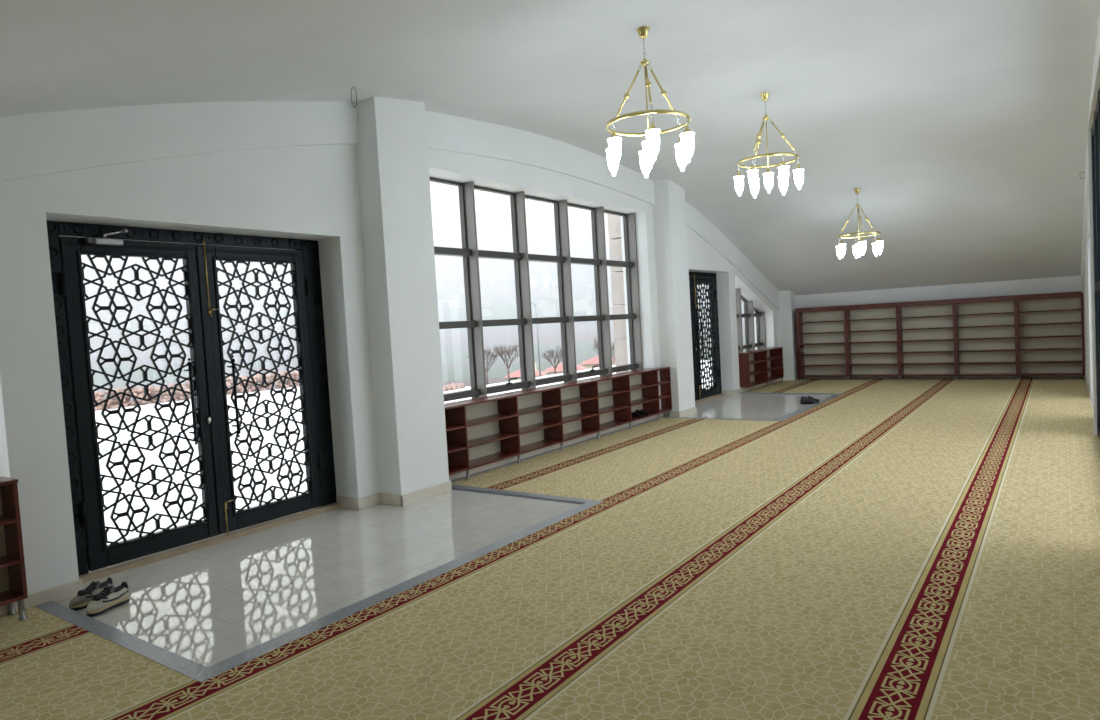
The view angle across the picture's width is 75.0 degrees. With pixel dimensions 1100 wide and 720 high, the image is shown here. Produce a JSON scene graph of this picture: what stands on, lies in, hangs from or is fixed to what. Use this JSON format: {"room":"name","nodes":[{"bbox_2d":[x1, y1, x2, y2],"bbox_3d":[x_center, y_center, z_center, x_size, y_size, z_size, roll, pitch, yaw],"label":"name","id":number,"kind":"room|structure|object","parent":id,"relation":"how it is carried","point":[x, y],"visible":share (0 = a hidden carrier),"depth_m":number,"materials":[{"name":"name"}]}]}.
{"room":"mosque","nodes":[
{"label":"mosque","id":0,"kind":"room"},
{"bbox_2d":[0,144,779,594],"bbox_3d":[-0.004,-0.858,9.684,0.466,4.220,19.010,-1,3,36],"label":"wall","id":1,"kind":"structure","parent":0,"point":[311,192],"depth_m":5.80,"materials":[{"name":"white paint"}]},
{"bbox_2d":[0,101,358,181],"bbox_3d":[-3.480,-1.191,4.407,0.067,2.093,5.863,-1,3,36],"label":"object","id":2,"kind":"structure","parent":1,"relation":"attached to","point":[31,145],"depth_m":5.24,"materials":[{"name":"white paint"}]},
{"bbox_2d":[46,221,336,575],"bbox_3d":[-2.800,0.207,5.884,0.195,2.504,2.352,-1,3,36],"label":"door","id":3,"kind":"structure","parent":1,"relation":"in","point":[199,252],"depth_m":5.77,"materials":[{"name":"black paint"}]},
{"bbox_2d":[79,502,340,582],"bbox_3d":[-2.777,1.476,5.981,0.250,0.042,2.352,-1,3,36],"label":"trim","id":4,"kind":"structure","parent":1,"relation":"attached to","point":[110,570],"depth_m":5.75,"materials":[{"name":"beige stone"}]},
{"bbox_2d":[0,378,780,616],"bbox_3d":[0.114,1.113,9.382,0.621,0.105,18.330,-1,3,36],"label":"baseboard","id":5,"kind":"structure","parent":1,"relation":"attached to","point":[66,591],"depth_m":6.87,"materials":[{"name":"beige stone"}]},
{"bbox_2d":[356,97,448,494],"bbox_3d":[-1.447,-0.607,7.019,0.315,3.942,0.649,-1,3,36],"label":"pillar","id":6,"kind":"structure","parent":1,"relation":"attached to","point":[392,150],"depth_m":6.83,"materials":[{"name":"white paint"}]},
{"bbox_2d":[429,177,642,401],"bbox_3d":[-0.040,-0.544,9.723,0.200,3.315,4.934,-1,3,36],"label":"window","id":7,"kind":"structure","parent":1,"relation":"in","point":[470,253],"depth_m":9.48,"materials":[{"name":"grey metal"}]},
{"bbox_2d":[425,111,654,205],"bbox_3d":[0.098,-2.622,9.460,0.067,0.612,5.398,-1,3,36],"label":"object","id":8,"kind":"structure","parent":1,"relation":"attached to","point":[445,132],"depth_m":8.91,"materials":[{"name":"white paint"}]},
{"bbox_2d":[450,417,663,482],"bbox_3d":[0.337,1.130,9.628,0.110,0.022,5.066,-1,3,36],"label":"trim","id":9,"kind":"structure","parent":1,"relation":"attached to","point":[536,455],"depth_m":9.00,"materials":[{"name":"grey stone"}]},
{"bbox_2d":[607,214,627,373],"bbox_3d":[1.437,-0.952,12.348,0.275,4.385,0.980,-1,3,36],"label":"pillar","id":10,"kind":"structure","parent":1,"relation":"attached to","point":[614,223],"depth_m":11.95,"materials":[{"name":"white paint"}]},
{"bbox_2d":[652,178,694,410],"bbox_3d":[2.049,-1.030,11.924,0.315,3.910,0.630,-1,3,36],"label":"pillar","id":11,"kind":"structure","parent":1,"relation":"attached to","point":[669,209],"depth_m":11.70,"materials":[{"name":"white paint"}]},
{"bbox_2d":[689,271,721,400],"bbox_3d":[2.765,-0.452,13.588,0.195,2.436,2.338,-1,3,36],"label":"door","id":12,"kind":"structure","parent":1,"relation":"in","point":[695,278],"depth_m":13.94,"materials":[{"name":"black paint"}]},
{"bbox_2d":[695,393,724,403],"bbox_3d":[2.775,0.784,13.668,0.250,0.042,2.300,-1,3,36],"label":"trim","id":13,"kind":"structure","parent":1,"relation":"attached to","point":[721,394],"depth_m":13.94,"materials":[{"name":"beige stone"}]},
{"bbox_2d":[685,201,779,310],"bbox_3d":[3.788,-1.971,14.601,0.067,2.273,5.870,-1,3,36],"label":"trim","id":14,"kind":"structure","parent":1,"relation":"attached to","point":[698,223],"depth_m":14.27,"materials":[{"name":"white paint"}]},
{"bbox_2d":[735,288,765,352],"bbox_3d":[4.241,-0.668,15.716,0.200,2.331,2.276,-1,3,36],"label":"window","id":15,"kind":"structure","parent":1,"relation":"in","point":[749,310],"depth_m":16.00,"materials":[{"name":"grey metal"}]},
{"bbox_2d":[662,392,843,420],"bbox_3d":[3.662,0.793,12.621,2.019,0.023,3.694,-1,3,36],"label":"trim","id":16,"kind":"structure","parent":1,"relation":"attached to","point":[834,395],"depth_m":11.94,"materials":[{"name":"grey stone"}]},
{"bbox_2d":[778,290,797,379],"bbox_3d":[5.582,-0.674,16.843,0.329,2.320,0.380,-1,3,36],"label":"column","id":17,"kind":"structure","parent":1,"relation":"attached to","point":[786,315],"depth_m":16.68,"materials":[{"name":"white paint"}]},
{"bbox_2d":[0,0,1099,295],"bbox_3d":[2.427,-1.991,7.850,6.595,2.404,19.010,-1,3,36],"label":"ceiling","id":18,"kind":"structure","parent":0,"point":[960,126],"depth_m":7.08,"materials":[{"name":"white paint"}]},
{"bbox_2d":[351,87,356,107],"bbox_3d":[-1.647,-2.209,6.024,0.050,0.176,0.006,-3,3,1],"label":"cable loop","id":19,"kind":"object","parent":18,"relation":"hanging from","point":[352,87],"visible":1,"depth_m":6.02,"materials":[{"name":"grey"}]},
{"bbox_2d":[606,26,694,177],"bbox_3d":[0.754,-2.037,5.597,0.755,1.092,0.662,-5,3,-27],"label":"chandelier","id":20,"kind":"object","parent":18,"relation":"hanging from","point":[684,147],"visible":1,"depth_m":5.48,"materials":[{"name":"gold metal"}]},
{"bbox_2d":[734,92,803,197],"bbox_3d":[2.408,-2.404,7.955,0.662,1.092,0.755,-4,3,-12],"label":"chandelier","id":21,"kind":"object","parent":18,"relation":"hanging from","point":[783,176],"visible":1,"depth_m":7.89,"materials":[{"name":"white glass"}]},
{"bbox_2d":[836,188,882,258],"bbox_3d":[4.964,-2.206,11.547,0.755,1.092,0.662,-4,3,-16],"label":"chandelier","id":22,"kind":"object","parent":18,"relation":"hanging from","point":[859,248],"visible":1,"depth_m":11.50,"materials":[{"name":"white glass"}]},
{"bbox_2d":[58,394,1092,666],"bbox_3d":[2.610,1.178,8.003,6.595,0.180,19.010,-1,3,36],"label":"floor","id":23,"kind":"structure","parent":0,"point":[208,606],"depth_m":5.18,"materials":[{"name":"tile"}]},
{"bbox_2d":[69,577,112,610],"bbox_3d":[-2.952,1.502,4.618,0.115,0.141,0.258,-2,3,31],"label":"sneaker","id":24,"kind":"object","parent":23,"relation":"on","point":[83,598],"visible":0.77,"depth_m":4.56,"materials":[{"name":"black rubber"}]},
{"bbox_2d":[86,581,129,616],"bbox_3d":[-2.790,1.498,4.511,0.115,0.141,0.258,-2,3,22],"label":"sneaker","id":25,"kind":"object","parent":23,"relation":"on","point":[111,597],"visible":0.99,"depth_m":4.49,"materials":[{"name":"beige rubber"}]},
{"bbox_2d":[35,484,602,681],"bbox_3d":[-1.411,1.429,5.504,2.019,0.023,3.701,-1,3,36],"label":"trim","id":26,"kind":"structure","parent":23,"relation":"on","point":[189,668],"depth_m":4.20,"materials":[{"name":"grey stone"}]},
{"bbox_2d":[0,378,1099,719],"bbox_3d":[2.627,1.077,7.973,5.704,0.022,18.404,-1,3,36],"label":"carpet","id":27,"kind":"object","parent":23,"relation":"on","point":[880,549],"visible":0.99,"depth_m":4.08,"materials":[{"name":"beige carpet"}]},
{"bbox_2d":[0,476,27,620],"bbox_3d":[-3.890,1.225,3.559,0.236,0.857,2.108,-1,3,36],"label":"cabinet","id":28,"kind":"object","parent":27,"relation":"on","point":[13,584],"visible":1,"depth_m":4.36,"materials":[{"name":"brown wood"}]},
{"bbox_2d":[0,515,15,525],"bbox_3d":[-3.600,1.010,3.973,0.214,0.022,1.017,-1,3,36],"label":"shelf","id":29,"kind":"object","parent":28,"relation":"attached to","point":[4,519],"depth_m":4.33,"materials":[{"name":"brown wood"}]},
{"bbox_2d":[0,555,19,568],"bbox_3d":[-3.586,1.259,3.985,0.214,0.022,1.017,-1,3,36],"label":"shelf","id":30,"kind":"object","parent":28,"relation":"attached to","point":[5,560],"depth_m":4.34,"materials":[{"name":"brown wood"}]},
{"bbox_2d":[444,367,671,478],"bbox_3d":[0.310,0.713,9.607,0.306,0.812,5.358,-1,3,36],"label":"shoe rack","id":31,"kind":"object","parent":27,"relation":"on","point":[481,431],"visible":0.73,"depth_m":9.15,"materials":[{"name":"brown wood"}]},
{"bbox_2d":[446,425,464,431],"bbox_3d":[-1.128,0.727,7.597,0.284,0.022,0.375,-1,3,36],"label":"shelf","id":32,"kind":"object","parent":31,"relation":"attached to","point":[448,427],"depth_m":7.62,"materials":[{"name":"brown wood"}]},
{"bbox_2d":[447,445,466,453],"bbox_3d":[-1.114,0.956,7.608,0.284,0.022,0.375,-1,3,36],"label":"shelf","id":33,"kind":"object","parent":31,"relation":"attached to","point":[450,448],"depth_m":7.66,"materials":[{"name":"brown wood"}]},
{"bbox_2d":[467,414,516,426],"bbox_3d":[-0.753,0.680,8.122,0.284,0.022,0.875,-1,3,36],"label":"shelf","id":34,"kind":"object","parent":31,"relation":"attached to","point":[478,419],"depth_m":8.19,"materials":[{"name":"brown wood"}]},
{"bbox_2d":[468,433,517,447],"bbox_3d":[-0.740,0.909,8.133,0.284,0.022,0.875,-1,3,36],"label":"shelf","id":35,"kind":"object","parent":31,"relation":"attached to","point":[480,439],"depth_m":8.20,"materials":[{"name":"brown wood"}]},
{"bbox_2d":[518,404,559,415],"bbox_3d":[-0.234,0.615,8.850,0.284,0.022,0.873,-1,3,36],"label":"shelf","id":36,"kind":"object","parent":31,"relation":"attached to","point":[528,408],"depth_m":8.94,"materials":[{"name":"brown wood"}]},
{"bbox_2d":[519,422,560,434],"bbox_3d":[-0.221,0.844,8.861,0.284,0.022,0.873,-1,3,36],"label":"shelf","id":37,"kind":"object","parent":31,"relation":"attached to","point":[528,427],"depth_m":8.94,"materials":[{"name":"brown wood"}]},
{"bbox_2d":[561,397,596,405],"bbox_3d":[0.284,0.550,9.577,0.284,0.022,0.873,-1,3,36],"label":"shelf","id":38,"kind":"object","parent":31,"relation":"attached to","point":[564,400],"depth_m":9.65,"materials":[{"name":"brown wood"}]},
{"bbox_2d":[562,413,597,423],"bbox_3d":[0.297,0.779,9.588,0.284,0.022,0.873,-1,3,36],"label":"shelf","id":39,"kind":"object","parent":31,"relation":"attached to","point":[567,417],"depth_m":9.69,"materials":[{"name":"brown wood"}]},
{"bbox_2d":[598,390,628,397],"bbox_3d":[0.802,0.485,10.304,0.284,0.022,0.873,-1,3,36],"label":"shelf","id":40,"kind":"object","parent":31,"relation":"attached to","point":[601,393],"depth_m":10.40,"materials":[{"name":"brown wood"}]},
{"bbox_2d":[599,405,629,414],"bbox_3d":[0.815,0.714,10.315,0.284,0.022,0.873,-1,3,36],"label":"shelf","id":41,"kind":"object","parent":31,"relation":"attached to","point":[603,409],"depth_m":10.43,"materials":[{"name":"brown wood"}]},
{"bbox_2d":[631,411,642,416],"bbox_3d":[1.312,0.828,10.984,0.257,0.087,0.082,-1,3,36],"label":"shoe","id":42,"kind":"object","parent":31,"relation":"in","point":[634,414],"visible":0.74,"depth_m":10.95,"materials":[{"name":"black leather"}]},
{"bbox_2d":[635,409,649,414],"bbox_3d":[1.445,0.811,11.170,0.257,0.087,0.082,-1,4,41],"label":"shoe","id":43,"kind":"object","parent":31,"relation":"in","point":[641,411],"visible":0.75,"depth_m":11.14,"materials":[{"name":"black leather"}]},
{"bbox_2d":[630,384,657,390],"bbox_3d":[1.326,0.419,11.039,0.284,0.022,0.893,-1,3,36],"label":"shelf","id":44,"kind":"object","parent":31,"relation":"attached to","point":[632,386],"depth_m":11.14,"materials":[{"name":"brown wood"}]},
{"bbox_2d":[631,398,657,405],"bbox_3d":[1.339,0.648,11.050,0.284,0.022,0.893,-1,3,36],"label":"shelf","id":45,"kind":"object","parent":31,"relation":"attached to","point":[634,401],"depth_m":11.17,"materials":[{"name":"brown wood"}]},
{"bbox_2d":[658,381,669,384],"bbox_3d":[1.716,0.370,11.587,0.284,0.022,0.412,-1,3,36],"label":"shelf","id":46,"kind":"object","parent":31,"relation":"attached to","point":[659,382],"depth_m":11.64,"materials":[{"name":"brown wood"}]},
{"bbox_2d":[659,395,669,398],"bbox_3d":[1.729,0.599,11.598,0.284,0.022,0.412,-1,3,36],"label":"shelf","id":47,"kind":"object","parent":31,"relation":"attached to","point":[660,396],"depth_m":11.64,"materials":[{"name":"brown wood"}]},
{"bbox_2d":[738,347,783,391],"bbox_3d":[4.582,0.182,15.601,0.306,0.802,2.208,-1,3,36],"label":"bookcase","id":48,"kind":"object","parent":27,"relation":"on","point":[764,365],"visible":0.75,"depth_m":15.57,"materials":[{"name":"brown wood"}]},
{"bbox_2d":[749,360,766,364],"bbox_3d":[4.259,0.051,15.155,0.284,0.022,1.077,-1,3,36],"label":"shelf","id":49,"kind":"object","parent":48,"relation":"attached to","point":[751,362],"depth_m":15.45,"materials":[{"name":"brown wood"}]},
{"bbox_2d":[750,371,766,375],"bbox_3d":[4.272,0.280,15.166,0.284,0.022,1.077,-1,3,36],"label":"shelf","id":50,"kind":"object","parent":48,"relation":"attached to","point":[751,372],"depth_m":15.33,"materials":[{"name":"brown wood"}]},
{"bbox_2d":[767,357,781,360],"bbox_3d":[4.890,-0.028,16.040,0.284,0.022,1.057,-1,3,36],"label":"shelf","id":51,"kind":"object","parent":48,"relation":"attached to","point":[768,358],"depth_m":16.22,"materials":[{"name":"brown wood"}]},
{"bbox_2d":[767,367,782,370],"bbox_3d":[4.903,0.201,16.051,0.284,0.022,1.057,-1,3,36],"label":"shelf","id":52,"kind":"object","parent":48,"relation":"attached to","point":[768,368],"depth_m":16.20,"materials":[{"name":"brown wood"}]},
{"bbox_2d":[795,291,1084,379],"bbox_3d":[7.946,-0.422,15.144,5.374,1.662,0.340,-1,3,36],"label":"bookcase","id":53,"kind":"object","parent":27,"relation":"on","point":[1028,334],"visible":0.98,"depth_m":14.96,"materials":[{"name":"brown wood"}]},
{"bbox_2d":[800,398,819,403],"bbox_3d":[4.499,0.712,12.408,0.319,0.108,0.102,-2,3,33],"label":"shoe","id":54,"kind":"object","parent":23,"relation":"on","point":[802,401],"visible":0.94,"depth_m":12.40,"materials":[{"name":"black leather"}]},
{"bbox_2d":[801,396,819,400],"bbox_3d":[4.623,0.689,12.738,0.319,0.108,0.102,-2,3,18],"label":"shoe","id":55,"kind":"object","parent":23,"relation":"on","point":[802,397],"visible":0.65,"depth_m":12.71,"materials":[{"name":"black leather"}]},
{"bbox_2d":[796,275,1080,374],"bbox_3d":[7.936,-1.047,15.526,6.595,3.120,0.300,-1,3,36],"label":"wall","id":56,"kind":"structure","parent":0,"point":[1068,283],"depth_m":15.05,"materials":[{"name":"white paint"}]},
{"bbox_2d":[804,375,1083,378],"bbox_3d":[8.078,0.364,15.357,5.420,0.105,0.016,-1,3,36],"label":"baseboard","id":57,"kind":"structure","parent":56,"relation":"attached to","point":[1069,376],"depth_m":15.25,"materials":[{"name":"brown wood"}]},
{"bbox_2d":[1083,201,1092,398],"bbox_3d":[5.008,-0.975,6.101,0.400,4.220,19.010,-1,3,36],"label":"wall","id":58,"kind":"structure","parent":0,"point":[1087,281],"depth_m":11.34,"materials":[{"name":"white paint"}]},
{"bbox_2d":[1084,375,1090,398],"bbox_3d":[4.952,0.981,6.316,0.016,0.105,18.410,-1,3,36],"label":"baseboard","id":59,"kind":"structure","parent":58,"relation":"attached to","point":[1085,379],"depth_m":11.96,"materials":[{"name":"beige stone"}]},
{"bbox_2d":[1081,11,1099,296],"bbox_3d":[4.796,-1.763,6.182,0.050,2.552,18.410,-1,3,36],"label":"trim","id":60,"kind":"structure","parent":58,"relation":"attached to","point":[1097,45],"depth_m":10.13,"materials":[{"name":"white paint"}]},
{"bbox_2d":[1087,50,1099,439],"bbox_3d":[4.789,-0.700,6.140,0.132,3.447,4.680,-1,3,36],"label":"window","id":61,"kind":"structure","parent":58,"relation":"in","point":[1093,129],"depth_m":7.93,"materials":[{"name":"black paint"}]},
{"label":"outside","id":62,"kind":"structure","parent":0,"visible":0},
{"bbox_2d":[81,209,745,408],"bbox_3d":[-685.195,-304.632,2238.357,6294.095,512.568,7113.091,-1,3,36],"label":"hillside","id":63,"kind":"structure","parent":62,"point":[541,240],"depth_m":1242.30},
{"bbox_2d":[86,311,93,321],"bbox_3d":[-713.392,-63.526,1110.855,10.164,23.425,9.105,-5,3,-37],"label":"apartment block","id":64,"kind":"object","parent":63,"relation":"on","point":[88,313],"visible":0.47,"depth_m":1108.16,"materials":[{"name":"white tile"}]},
{"bbox_2d":[87,309,99,318],"bbox_3d":[-726.103,-67.533,1140.862,9.913,26.014,15.130,-2,3,29],"label":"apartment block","id":65,"kind":"object","parent":63,"relation":"on","point":[94,316],"visible":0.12,"depth_m":1136.52,"materials":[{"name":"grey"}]},
{"bbox_2d":[89,324,98,332],"bbox_3d":[-618.899,-39.372,972.410,11.953,18.354,7.831,-4,3,-8],"label":"apartment block","id":66,"kind":"object","parent":63,"relation":"on","point":[94,328],"visible":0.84,"depth_m":968.92,"materials":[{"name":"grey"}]},
{"bbox_2d":[100,300,107,310],"bbox_3d":[-798.993,-94.107,1286.448,11.997,27.420,10.748,-5,3,-28],"label":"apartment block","id":67,"kind":"object","parent":63,"relation":"on","point":[102,302],"visible":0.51,"depth_m":1282.04,"materials":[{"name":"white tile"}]},
{"bbox_2d":[99,313,110,326],"bbox_3d":[-651.206,-54.958,1050.997,12.641,27.805,11.324,-4,3,-21],"label":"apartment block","id":68,"kind":"object","parent":63,"relation":"on","point":[105,317],"visible":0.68,"depth_m":1046.12,"materials":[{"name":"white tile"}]},
{"bbox_2d":[107,282,117,287],"bbox_3d":[-902.628,-149.919,1480.303,17.040,21.630,7.755,-6,4,-44],"label":"apartment block","id":69,"kind":"object","parent":63,"relation":"on","point":[110,284],"visible":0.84,"depth_m":1476.52,"materials":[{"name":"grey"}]},
{"bbox_2d":[118,317,129,327],"bbox_3d":[-617.668,-50.652,1041.136,12.630,21.938,8.275,-3,3,-3],"label":"apartment block","id":70,"kind":"object","parent":63,"relation":"on","point":[120,320],"visible":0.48,"depth_m":1037.09,"materials":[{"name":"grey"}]},
{"bbox_2d":[126,311,136,319],"bbox_3d":[-660.469,-65.499,1133.797,8.518,23.300,13.001,-1,4,39],"label":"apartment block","id":71,"kind":"object","parent":63,"relation":"on","point":[133,313],"visible":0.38,"depth_m":1131.67,"materials":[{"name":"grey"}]},
{"bbox_2d":[139,315,148,324],"bbox_3d":[-604.435,-55.142,1067.865,7.855,23.875,11.989,-1,4,44],"label":"apartment block","id":72,"kind":"object","parent":63,"relation":"on","point":[146,321],"visible":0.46,"depth_m":1065.97,"materials":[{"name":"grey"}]},
{"bbox_2d":[166,297,173,305],"bbox_3d":[-676.776,-92.840,1277.928,12.676,37.423,11.355,-5,3,-29],"label":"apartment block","id":73,"kind":"object","parent":63,"relation":"on","point":[169,300],"visible":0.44,"depth_m":1272.69,"materials":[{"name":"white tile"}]},
{"bbox_2d":[169,312,176,318],"bbox_3d":[-599.417,-66.782,1140.653,9.896,19.778,8.865,-4,3,-18],"label":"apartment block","id":74,"kind":"object","parent":63,"relation":"on","point":[172,315],"visible":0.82,"depth_m":1136.66,"materials":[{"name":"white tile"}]},
{"bbox_2d":[180,312,186,320],"bbox_3d":[-567.346,-62.138,1112.549,12.771,23.724,8.367,-5,3,-26],"label":"apartment block","id":75,"kind":"object","parent":63,"relation":"on","point":[182,313],"visible":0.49,"depth_m":1108.43,"materials":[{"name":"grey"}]},
{"bbox_2d":[94,371,298,410],"bbox_3d":[-19.499,2.070,24.575,1.450,1.359,25.277,-1,3,36],"label":"hedge","id":76,"kind":"object","parent":63,"relation":"on","point":[113,403],"visible":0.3,"depth_m":29.61,"materials":[{"name":"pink plant"}]},
{"bbox_2d":[241,309,249,316],"bbox_3d":[-496.946,-71.770,1172.570,12.145,21.515,7.957,-4,3,-13],"label":"apartment block","id":77,"kind":"object","parent":63,"relation":"on","point":[246,312],"visible":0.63,"depth_m":1169.02,"materials":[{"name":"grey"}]},
{"bbox_2d":[243,317,254,329],"bbox_3d":[-423.833,-48.203,1011.420,12.450,24.776,11.153,-4,3,-5],"label":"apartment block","id":78,"kind":"object","parent":63,"relation":"on","point":[252,321],"visible":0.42,"depth_m":1006.53,"materials":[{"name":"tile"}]},
{"bbox_2d":[254,318,263,323],"bbox_3d":[-443.485,-56.737,1090.378,16.482,14.274,7.501,-5,3,-26],"label":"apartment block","id":79,"kind":"object","parent":63,"relation":"on","point":[255,319],"visible":0.42,"depth_m":1086.73,"materials":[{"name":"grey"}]},
{"bbox_2d":[258,286,263,297],"bbox_3d":[-595.685,-136.683,1476.575,11.363,32.689,10.180,-4,3,-13],"label":"apartment block","id":80,"kind":"object","parent":63,"relation":"on","point":[261,290],"visible":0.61,"depth_m":1472.38,"materials":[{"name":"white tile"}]},
{"bbox_2d":[272,318,284,324],"bbox_3d":[-403.580,-53.778,1066.503,18.874,17.325,8.590,-3,3,-3],"label":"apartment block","id":81,"kind":"object","parent":63,"relation":"on","point":[277,323],"visible":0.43,"depth_m":1062.59,"materials":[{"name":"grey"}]},
{"bbox_2d":[95,360,710,544],"bbox_3d":[-9.252,1.806,17.837,24.140,0.950,34.000,-1,3,36],"label":"ground","id":82,"kind":"structure","parent":63,"relation":"on","point":[151,457],"depth_m":10.85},
{"bbox_2d":[443,383,464,391],"bbox_3d":[-3.487,1.215,21.562,0.800,0.906,2.546,-1,3,36],"label":"hedge","id":83,"kind":"object","parent":82,"relation":"on","point":[452,386],"visible":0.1,"depth_m":21.86,"materials":[{"name":"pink plant"}]},
{"bbox_2d":[436,281,441,289],"bbox_3d":[-248.814,-167.355,1604.318,12.622,19.910,8.270,-4,3,-9],"label":"apartment block","id":84,"kind":"object","parent":63,"relation":"on","point":[438,283],"visible":0.96,"depth_m":1600.60,"materials":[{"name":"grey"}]},
{"bbox_2d":[447,295,456,306],"bbox_3d":[-177.531,-102.858,1300.214,14.095,28.784,9.235,-3,3,13],"label":"apartment block","id":85,"kind":"object","parent":63,"relation":"on","point":[451,298],"visible":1,"depth_m":1295.89,"materials":[{"name":"grey"}]},
{"bbox_2d":[458,300,463,307],"bbox_3d":[-156.102,-95.349,1257.188,8.729,18.742,7.820,-3,3,-1],"label":"apartment block","id":86,"kind":"object","parent":63,"relation":"on","point":[460,302],"visible":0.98,"depth_m":1253.57,"materials":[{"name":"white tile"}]},
{"bbox_2d":[458,287,464,293],"bbox_3d":[-188.300,-144.808,1525.769,11.500,19.384,7.534,-2,3,18],"label":"apartment block","id":87,"kind":"object","parent":63,"relation":"on","point":[460,289],"visible":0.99,"depth_m":1522.46,"materials":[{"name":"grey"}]},
{"bbox_2d":[466,347,501,384],"bbox_3d":[-5.566,0.601,60.700,2.706,3.542,2.558,-2,3,27],"label":"bare tree","id":88,"kind":"object","parent":63,"relation":"on","point":[488,352],"visible":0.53,"depth_m":60.73,"materials":[{"name":"grey plant"}]},
{"bbox_2d":[483,293,490,305],"bbox_3d":[-109.914,-102.137,1264.495,11.960,32.483,10.714,-4,3,-10],"label":"apartment block","id":89,"kind":"object","parent":63,"relation":"on","point":[487,296],"visible":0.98,"depth_m":1259.40,"materials":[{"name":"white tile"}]},
{"bbox_2d":[482,309,491,315],"bbox_3d":[-96.810,-69.035,1101.223,13.962,17.476,6.354,-3,3,12],"label":"apartment block","id":90,"kind":"object","parent":63,"relation":"on","point":[485,312],"visible":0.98,"depth_m":1098.20,"materials":[{"name":"grey"}]},
{"bbox_2d":[493,342,518,380],"bbox_3d":[-3.409,0.374,57.169,2.522,3.540,3.036,-5,3,-26],"label":"bare tree","id":91,"kind":"object","parent":63,"relation":"on","point":[514,348],"visible":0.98,"depth_m":56.87,"materials":[{"name":"grey plant"}]},
{"bbox_2d":[510,298,515,304],"bbox_3d":[-61.186,-98.700,1261.850,16.845,18.738,7.667,-3,3,-2],"label":"apartment block","id":92,"kind":"object","parent":63,"relation":"on","point":[512,301],"visible":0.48,"depth_m":1258.01,"materials":[{"name":"grey"}]},
{"bbox_2d":[504,363,545,380],"bbox_3d":[-2.607,2.128,78.138,4.400,3.380,5.500,-3,3,1],"label":"house","id":93,"kind":"structure","parent":63,"relation":"on","point":[517,373],"depth_m":75.89,"materials":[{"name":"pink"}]},
{"bbox_2d":[531,303,540,376],"bbox_3d":[-1.401,-1.332,57.990,1.057,6.728,0.452,-3,3,0],"label":"street lamp","id":94,"kind":"object","parent":63,"relation":"on","point":[531,303],"visible":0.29,"depth_m":57.96,"materials":[{"name":"grey metal"}]},
{"bbox_2d":[538,300,546,308],"bbox_3d":[-11.983,-88.007,1176.660,13.522,20.273,8.859,-3,3,0],"label":"apartment block","id":95,"kind":"object","parent":63,"relation":"on","point":[541,302],"visible":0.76,"depth_m":1172.45,"materials":[{"name":"grey"}]},
{"bbox_2d":[541,305,555,315],"bbox_3d":[-1.935,-68.548,1063.290,20.902,24.833,9.513,-3,3,10],"label":"apartment block","id":96,"kind":"object","parent":63,"relation":"on","point":[547,310],"visible":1,"depth_m":1058.71,"materials":[{"name":"grey"}]},
{"bbox_2d":[537,345,561,373],"bbox_3d":[0.401,0.406,62.050,2.501,3.338,2.077,-2,3,26],"label":"bare tree","id":97,"kind":"object","parent":63,"relation":"on","point":[555,357],"visible":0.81,"depth_m":62.05,"materials":[{"name":"grey plant"}]},
{"bbox_2d":[552,288,558,298],"bbox_3d":[10.244,-115.428,1308.076,11.632,29.770,10.420,-3,3,7],"label":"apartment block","id":98,"kind":"object","parent":63,"relation":"on","point":[555,293],"visible":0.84,"depth_m":1303.19,"materials":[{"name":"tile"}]},
{"bbox_2d":[545,362,585,374],"bbox_3d":[1.945,1.762,88.173,5.000,3.800,7.000,-3,3,1],"label":"house","id":99,"kind":"structure","parent":63,"relation":"on","point":[559,369],"depth_m":85.21,"materials":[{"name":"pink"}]},
{"bbox_2d":[574,301,587,311],"bbox_3d":[47.969,-77.508,1097.154,21.007,25.289,9.561,-4,3,-14],"label":"apartment block","id":100,"kind":"object","parent":63,"relation":"on","point":[579,306],"visible":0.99,"depth_m":1092.58,"materials":[{"name":"grey"}]},
{"bbox_2d":[586,292,590,299],"bbox_3d":[67.089,-105.986,1243.964,8.232,22.151,7.374,-3,3,15],"label":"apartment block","id":101,"kind":"object","parent":63,"relation":"on","point":[588,294],"visible":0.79,"depth_m":1240.48,"materials":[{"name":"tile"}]},
{"bbox_2d":[579,355,598,368],"bbox_3d":[6.845,1.218,96.954,5.200,4.540,7.500,-3,3,7],"label":"house","id":102,"kind":"structure","parent":63,"relation":"on","point":[588,364],"depth_m":93.87,"materials":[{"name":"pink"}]},
{"bbox_2d":[587,307,593,314],"bbox_3d":[58.110,-67.186,1035.330,10.088,16.825,6.609,-3,3,2],"label":"apartment block","id":103,"kind":"object","parent":63,"relation":"on","point":[590,311],"visible":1,"depth_m":1032.16,"materials":[{"name":"grey"}]},
{"bbox_2d":[592,338,614,354],"bbox_3d":[4.666,-0.118,57.779,2.427,3.636,3.084,-4,3,-7],"label":"bare tree","id":104,"kind":"object","parent":63,"relation":"on","point":[596,343],"visible":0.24,"depth_m":57.81,"materials":[{"name":"grey plant"}]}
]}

